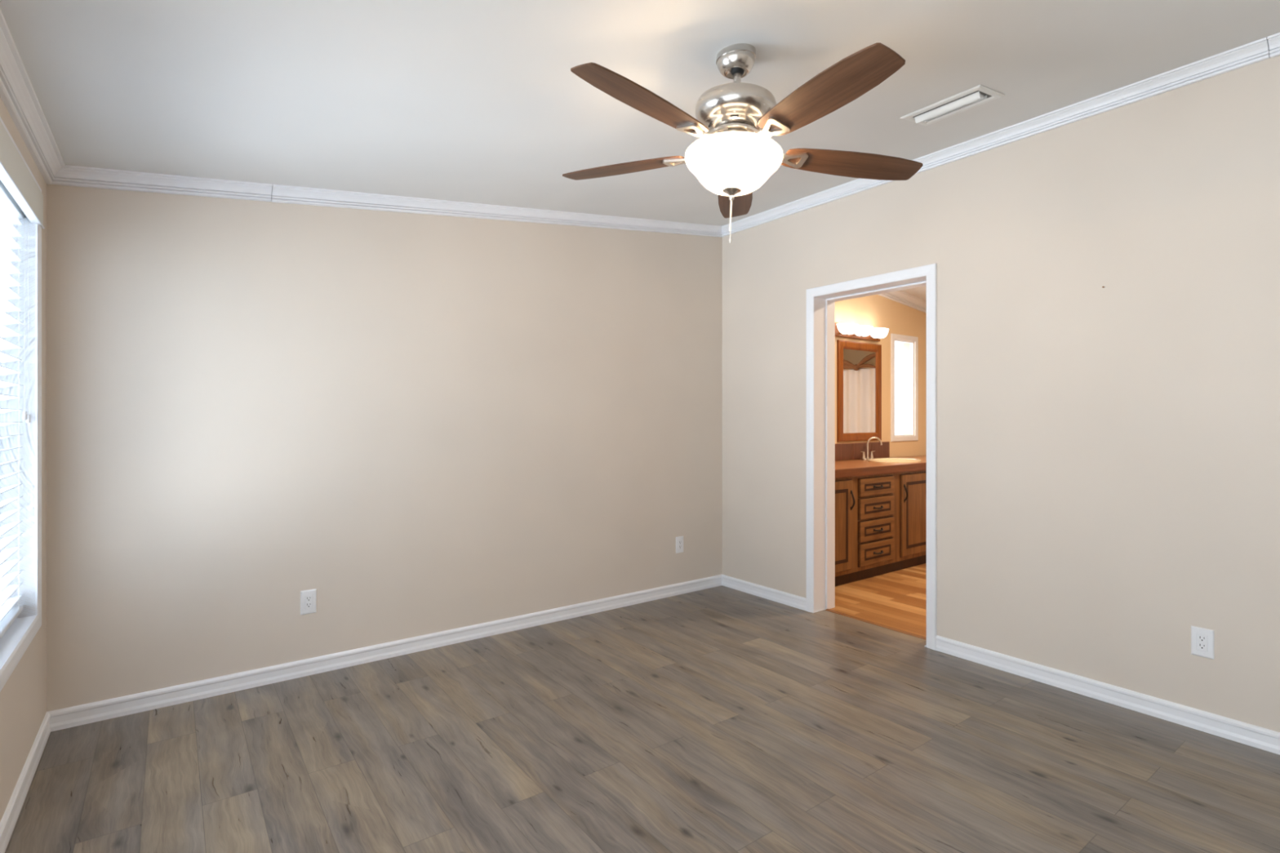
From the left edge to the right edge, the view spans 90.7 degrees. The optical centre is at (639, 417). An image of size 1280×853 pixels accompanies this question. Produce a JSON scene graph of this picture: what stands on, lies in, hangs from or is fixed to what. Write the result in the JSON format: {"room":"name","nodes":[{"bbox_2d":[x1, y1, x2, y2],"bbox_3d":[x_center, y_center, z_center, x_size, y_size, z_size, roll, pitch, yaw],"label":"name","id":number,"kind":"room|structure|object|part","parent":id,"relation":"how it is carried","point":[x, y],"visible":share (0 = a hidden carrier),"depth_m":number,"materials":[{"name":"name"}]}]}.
{"room":"empty bedroom","nodes":[
{"label":"empty bedroom","id":0,"kind":"room"},
{"bbox_2d":[0,97,46,822],"bbox_3d":[-0.899,0.130,0.437,0.120,2.281,5.200,0,0,-37],"label":"wall","id":1,"kind":"structure","parent":0,"point":[23,697],"depth_m":2.31,"materials":[{"name":"beige paint"}]},
{"bbox_2d":[0,116,41,691],"bbox_3d":[-1.923,-0.038,1.816,0.141,1.659,1.351,0,0,-37],"label":"window","id":2,"kind":"structure","parent":1,"relation":"in","point":[15,641],"depth_m":2.33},
{"bbox_3d":[-1.926,0.743,1.814,0.134,0.020,1.235,0,0,-37],"label":"sill","id":3,"kind":"part","parent":2,"relation":"part of","materials":[{"name":"white wood"}]},
{"bbox_2d":[0,120,44,639],"bbox_3d":[-1.907,-0.071,1.837,0.102,1.553,1.369,0,0,-37],"label":"window blind","id":4,"kind":"object","parent":2,"relation":"attached to","point":[20,195],"visible":0.94,"depth_m":2.18,"materials":[{"name":"white plastic"}]},
{"bbox_3d":[-1.921,0.696,1.818,0.052,0.018,1.223,0,0,-37],"label":"rail","id":5,"kind":"part","parent":4,"relation":"part of","materials":[{"name":"white plastic"}]},
{"bbox_3d":[-2.248,-0.366,2.324,0.001,0.728,0.001,0,0,-37],"label":"pull cord","id":6,"kind":"part","parent":4,"relation":"part of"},
{"bbox_2d":[0,711,50,852],"bbox_3d":[-0.846,1.230,0.477,0.014,0.080,5.200,0,0,-37],"label":"baseboard","id":7,"kind":"structure","parent":1,"relation":"attached to","point":[10,817],"depth_m":2.10,"materials":[{"name":"white wood"}]},
{"bbox_2d":[0,8,65,184],"bbox_3d":[-0.826,-0.984,0.492,0.062,0.077,5.200,0,0,-37],"label":"crown molding","id":8,"kind":"structure","parent":1,"relation":"attached to","point":[17,93],"depth_m":2.00,"materials":[{"name":"white wood"}]},
{"bbox_2d":[46,184,926,711],"bbox_3d":[0.845,-0.103,5.048,8.420,2.746,0.120,0,0,-37],"label":"wall","id":9,"kind":"structure","parent":0,"point":[422,424],"depth_m":3.25,"materials":[{"name":"beige paint"}]},
{"bbox_2d":[300,588,316,614],"bbox_3d":[-1.636,0.910,3.124,0.071,0.117,0.008,0,0,-37],"label":"wall outlet","id":10,"kind":"object","parent":9,"relation":"attached to","point":[308,597],"visible":1,"depth_m":3.12,"materials":[{"name":"white plastic"}]},
{"bbox_2d":[305,595,312,608],"bbox_3d":[-1.635,0.910,3.123,0.033,0.066,0.003,0,0,-37],"label":"receptacle","id":11,"kind":"object","parent":10,"relation":"attached to","point":[308,598],"depth_m":3.12,"materials":[{"name":"white plastic"}]},
{"bbox_2d":[47,573,722,731],"bbox_3d":[-0.885,1.230,3.679,3.770,0.080,0.014,0,0,-37],"label":"baseboard","id":12,"kind":"structure","parent":9,"relation":"attached to","point":[86,713],"depth_m":3.19,"materials":[{"name":"white wood"}]},
{"bbox_2d":[47,164,722,237],"bbox_3d":[-0.870,-1.193,3.659,3.770,0.496,0.063,0,0,-37],"label":"crown molding","id":13,"kind":"structure","parent":9,"relation":"attached to","point":[280,193],"depth_m":3.19,"materials":[{"name":"white wood"}]},
{"bbox_2d":[675,536,683,553],"bbox_3d":[0.287,0.914,4.554,0.071,0.117,0.008,0,0,-37],"label":"wall outlet","id":14,"kind":"object","parent":9,"relation":"attached to","point":[679,540],"visible":1,"depth_m":4.55,"materials":[{"name":"white plastic"}]},
{"bbox_2d":[678,539,681,549],"bbox_3d":[0.289,0.914,4.553,0.033,0.066,0.003,0,0,-37],"label":"receptacle","id":15,"kind":"object","parent":14,"relation":"attached to","point":[679,540],"depth_m":4.55,"materials":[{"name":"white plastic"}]},
{"bbox_2d":[836,339,881,441],"bbox_3d":[2.034,-0.240,5.840,0.663,0.910,0.025,0,0,-37],"label":"mirror","id":16,"kind":"object","parent":9,"relation":"attached to","point":[859,364],"visible":0.99,"depth_m":5.83,"materials":[{"name":"brown wood"}]},
{"bbox_3d":[2.029,-0.240,5.846,0.521,0.768,0.007,0,0,-37],"label":"glass","id":17,"kind":"part","parent":16,"relation":"part of","materials":[{"name":"white mirror"}]},
{"bbox_2d":[835,322,888,341],"bbox_3d":[2.017,-0.783,5.729,0.755,0.117,0.183,0,0,-37],"label":"vanity light","id":18,"kind":"object","parent":9,"relation":"attached to","point":[853,331],"visible":0.98,"depth_m":5.64,"materials":[{"name":"white glass"}]},
{"bbox_3d":[1.827,-0.777,5.563,0.251,0.086,0.144,0,0,-37],"label":"lamp shade","id":19,"kind":"part","parent":18,"relation":"part of","materials":[{"name":"white glass"}]},
{"bbox_3d":[2.003,-0.777,5.694,0.251,0.086,0.144,0,0,-37],"label":"lamp shade","id":20,"kind":"part","parent":18,"relation":"part of","materials":[{"name":"white glass"}]},
{"bbox_3d":[2.204,-0.777,5.843,0.251,0.086,0.144,0,0,-37],"label":"lamp shade","id":21,"kind":"part","parent":18,"relation":"part of","materials":[{"name":"white glass"}]},
{"bbox_2d":[835,441,889,461],"bbox_3d":[1.611,0.307,5.534,2.010,0.154,0.012,0,0,-37],"label":"backsplash","id":22,"kind":"structure","parent":9,"relation":"attached to","point":[843,451],"depth_m":5.83,"materials":[{"name":"brown tile"}]},
{"bbox_2d":[878,290,926,313],"bbox_3d":[2.544,-1.188,6.190,4.330,0.566,0.074,0,0,-37],"label":"crown molding","id":23,"kind":"structure","parent":9,"relation":"attached to","point":[902,297],"depth_m":6.27,"materials":[{"name":"white wood"}]},
{"bbox_2d":[890,333,918,441],"bbox_3d":[2.626,-0.293,6.309,0.478,1.054,0.048,0,0,-37],"label":"window","id":24,"kind":"structure","parent":9,"relation":"in","point":[894,337],"depth_m":6.40,"materials":[{"name":"white wood"}]},
{"bbox_3d":[2.621,-0.293,6.316,0.374,0.950,0.030,0,0,-37],"label":"sash","id":25,"kind":"part","parent":24,"relation":"part of","materials":[{"name":"white glass"}]},
{"bbox_2d":[0,0,1279,300],"bbox_3d":[2.480,-1.270,2.949,8.540,0.571,5.440,0,0,-37],"label":"ceiling","id":26,"kind":"structure","parent":0,"point":[473,101],"depth_m":2.23,"materials":[{"name":"white paint"}]},
{"bbox_2d":[562,42,923,243],"bbox_3d":[0.340,-0.914,2.088,1.292,0.647,1.233,0,0,-27],"label":"ceiling fan","id":27,"kind":"object","parent":26,"relation":"hanging from","point":[734,114],"visible":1,"depth_m":2.04,"materials":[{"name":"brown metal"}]},
{"bbox_3d":[-0.059,-0.917,2.328,0.492,0.006,0.140,3,10,27],"label":"blade","id":28,"kind":"part","parent":27,"relation":"part of","materials":[{"name":"brown wood"}]},
{"bbox_3d":[0.016,-0.916,1.837,0.492,0.006,0.140,3,10,-45],"label":"blade","id":29,"kind":"part","parent":27,"relation":"part of","materials":[{"name":"brown wood"}]},
{"bbox_3d":[0.304,-0.683,2.129,0.005,0.114,0.005,3,0,-37],"label":"pull chain","id":30,"kind":"part","parent":27,"relation":"part of","materials":[{"name":"silver metal"}]},
{"bbox_3d":[0.307,-0.665,2.137,0.005,0.150,0.005,3,0,-37],"label":"pull chain","id":31,"kind":"part","parent":27,"relation":"part of","materials":[{"name":"silver metal"}]},
{"bbox_3d":[0.384,-0.894,2.552,0.140,0.006,0.492,-8,-2,9],"label":"blade","id":32,"kind":"part","parent":27,"relation":"part of","materials":[{"name":"brown wood"}]},
{"bbox_3d":[0.507,-0.893,1.757,0.140,0.006,0.492,15,-6,-26],"label":"blade","id":33,"kind":"part","parent":27,"relation":"part of","materials":[{"name":"brown wood"}]},
{"bbox_3d":[0.734,-0.880,2.199,0.492,0.006,0.140,3,-11,-9],"label":"blade","id":34,"kind":"part","parent":27,"relation":"part of","materials":[{"name":"brown wood"}]},
{"bbox_2d":[900,84,1004,125],"bbox_3d":[1.365,-1.357,2.776,0.215,0.043,0.352,0,0,-37],"label":"ceiling vent","id":35,"kind":"object","parent":26,"relation":"in","point":[980,95],"visible":1,"depth_m":2.75,"materials":[{"name":"white metal"}]},
{"bbox_2d":[4,563,1279,852],"bbox_3d":[2.480,1.310,2.949,8.540,0.080,5.440,0,0,-37],"label":"floor","id":36,"kind":"structure","parent":0,"point":[718,719],"depth_m":2.37,"materials":[{"name":"grey wood"}]},
{"bbox_2d":[825,608,926,639],"bbox_3d":[1.457,1.266,3.883,0.036,0.007,0.739,0,0,-37],"label":"threshold","id":37,"kind":"object","parent":36,"relation":"on","point":[828,610],"visible":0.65,"depth_m":3.87,"materials":[{"name":"brown wood"}]},
{"bbox_2d":[835,470,926,586],"bbox_3d":[2.337,0.861,5.689,3.360,0.818,0.624,0,0,-37],"label":"vanity cabinet","id":38,"kind":"object","parent":36,"relation":"on","point":[881,519],"visible":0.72,"depth_m":5.01,"materials":[{"name":"brown wood"}]},
{"bbox_3d":[1.401,0.811,4.647,0.415,0.553,0.005,0,0,-37],"label":"groove moulding","id":39,"kind":"part","parent":38,"relation":"part of","materials":[{"name":"brown wood"}]},
{"bbox_3d":[1.396,0.811,4.654,0.535,0.673,0.020,0,0,-37],"label":"door","id":40,"kind":"part","parent":38,"relation":"part of","materials":[{"name":"brown wood"}]},
{"bbox_3d":[1.610,0.625,4.781,0.024,0.150,0.032,0,0,-37],"label":"handle","id":41,"kind":"part","parent":38,"relation":"part of","materials":[{"name":"black metal"}]},
{"bbox_3d":[1.876,1.064,5.010,0.460,0.168,0.020,0,0,-37],"label":"drawer","id":42,"kind":"part","parent":38,"relation":"part of","materials":[{"name":"brown wood"}]},
{"bbox_3d":[1.876,0.884,5.010,0.460,0.154,0.020,0,0,-37],"label":"drawer","id":43,"kind":"part","parent":38,"relation":"part of","materials":[{"name":"brown wood"}]},
{"bbox_3d":[1.876,0.709,5.010,0.460,0.157,0.020,0,0,-37],"label":"drawer","id":44,"kind":"part","parent":38,"relation":"part of","materials":[{"name":"brown wood"}]},
{"bbox_3d":[1.876,0.542,5.010,0.460,0.135,0.020,0,0,-37],"label":"drawer","id":45,"kind":"part","parent":38,"relation":"part of","materials":[{"name":"brown wood"}]},
{"bbox_3d":[1.881,1.064,5.003,0.356,0.088,0.005,0,0,-37],"label":"groove moulding","id":46,"kind":"part","parent":38,"relation":"part of","materials":[{"name":"brown wood"}]},
{"bbox_3d":[1.881,0.884,5.003,0.356,0.074,0.005,0,0,-37],"label":"groove moulding","id":47,"kind":"part","parent":38,"relation":"part of","materials":[{"name":"brown wood"}]},
{"bbox_3d":[1.881,0.709,5.003,0.356,0.077,0.005,0,0,-37],"label":"groove moulding","id":48,"kind":"part","parent":38,"relation":"part of","materials":[{"name":"brown wood"}]},
{"bbox_3d":[1.881,0.542,5.003,0.356,0.055,0.005,0,0,-37],"label":"groove moulding","id":49,"kind":"part","parent":38,"relation":"part of","materials":[{"name":"brown wood"}]},
{"bbox_3d":[1.891,1.066,4.990,0.124,0.022,0.034,0,0,-37],"label":"handle","id":50,"kind":"part","parent":38,"relation":"part of","materials":[{"name":"black metal"}]},
{"bbox_3d":[1.891,0.886,4.990,0.124,0.022,0.034,0,0,-37],"label":"handle","id":51,"kind":"part","parent":38,"relation":"part of","materials":[{"name":"black metal"}]},
{"bbox_2d":[835,455,926,478],"bbox_3d":[2.338,0.418,5.696,3.370,0.068,0.592,0,0,-37],"label":"countertop","id":52,"kind":"structure","parent":38,"relation":"on","point":[855,468],"depth_m":5.12,"materials":[{"name":"brown laminate"}]},
{"bbox_2d":[860,436,882,460],"bbox_3d":[2.103,0.280,5.807,0.230,0.211,0.091,0,0,-16],"label":"faucet","id":53,"kind":"object","parent":52,"relation":"on","point":[863,458],"visible":0.98,"depth_m":5.80,"materials":[{"name":"grey metal"}]},
{"bbox_3d":[2.028,0.339,5.760,0.066,0.069,0.038,0,0,-37],"label":"lever handle","id":54,"kind":"part","parent":53,"relation":"part of","materials":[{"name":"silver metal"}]},
{"bbox_3d":[2.150,0.339,5.850,0.066,0.069,0.038,0,0,-37],"label":"lever handle","id":55,"kind":"part","parent":53,"relation":"part of","materials":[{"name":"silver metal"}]},
{"bbox_3d":[2.149,0.274,5.803,0.149,0.199,0.027,0,0,2],"label":"spout","id":56,"kind":"part","parent":53,"relation":"part of","materials":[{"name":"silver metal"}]},
{"bbox_2d":[867,457,920,462],"bbox_3d":[2.257,0.441,5.612,0.530,0.142,0.396,0,0,-37],"label":"sink","id":57,"kind":"object","parent":52,"relation":"in","point":[877,460],"visible":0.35,"depth_m":5.65,"materials":[{"name":"beige ceramic"}]},
{"bbox_3d":[2.196,0.625,5.217,0.024,0.150,0.032,0,0,-37],"label":"handle","id":58,"kind":"part","parent":38,"relation":"part of","materials":[{"name":"black metal"}]},
{"bbox_3d":[2.452,0.811,5.438,0.735,0.673,0.020,0,0,-37],"label":"door","id":59,"kind":"part","parent":38,"relation":"part of","materials":[{"name":"brown wood"}]},
{"bbox_3d":[2.457,0.811,5.431,0.615,0.553,0.005,0,0,-37],"label":"groove moulding","id":60,"kind":"part","parent":38,"relation":"part of","materials":[{"name":"brown wood"}]},
{"bbox_2d":[722,55,1279,732],"bbox_3d":[2.215,-0.089,2.752,0.100,2.718,5.200,0,0,-37],"label":"wall","id":61,"kind":"structure","parent":0,"point":[1108,456],"depth_m":2.88,"materials":[{"name":"beige paint"}]},
{"bbox_2d":[721,574,806,610],"bbox_3d":[0.858,1.230,4.483,0.014,0.080,0.802,0,0,-37],"label":"baseboard","id":62,"kind":"structure","parent":61,"relation":"attached to","point":[786,598],"depth_m":4.44,"materials":[{"name":"white wood"}]},
{"bbox_2d":[806,263,937,650],"bbox_3d":[1.442,0.213,3.872,0.234,2.114,0.877,0,0,-37],"label":"door frame","id":63,"kind":"structure","parent":61,"relation":"in","point":[820,300],"depth_m":4.12,"materials":[{"name":"white wood"}]},
{"bbox_2d":[721,32,1279,237],"bbox_3d":[2.150,-1.405,2.703,0.063,0.073,5.200,0,0,-37],"label":"crown molding","id":64,"kind":"structure","parent":61,"relation":"attached to","point":[1258,51],"depth_m":2.94,"materials":[{"name":"white wood"}]},
{"bbox_2d":[935,635,1279,755],"bbox_3d":[2.670,1.230,2.044,0.014,0.080,3.522,0,0,-37],"label":"baseboard","id":65,"kind":"structure","parent":61,"relation":"attached to","point":[1245,733],"depth_m":2.77,"materials":[{"name":"white wood"}]},
{"bbox_2d":[1191,625,1213,659],"bbox_3d":[2.284,0.913,2.569,0.008,0.117,0.071,0,0,-37],"label":"wall outlet","id":66,"kind":"object","parent":61,"relation":"attached to","point":[1202,638],"visible":1,"depth_m":2.57,"materials":[{"name":"white plastic"}]},
{"bbox_2d":[1196,633,1207,652],"bbox_3d":[2.283,0.913,2.568,0.003,0.066,0.033,0,0,-37],"label":"receptacle","id":67,"kind":"object","parent":66,"relation":"attached to","point":[1202,638],"depth_m":2.57,"materials":[{"name":"white plastic"}]}
]}

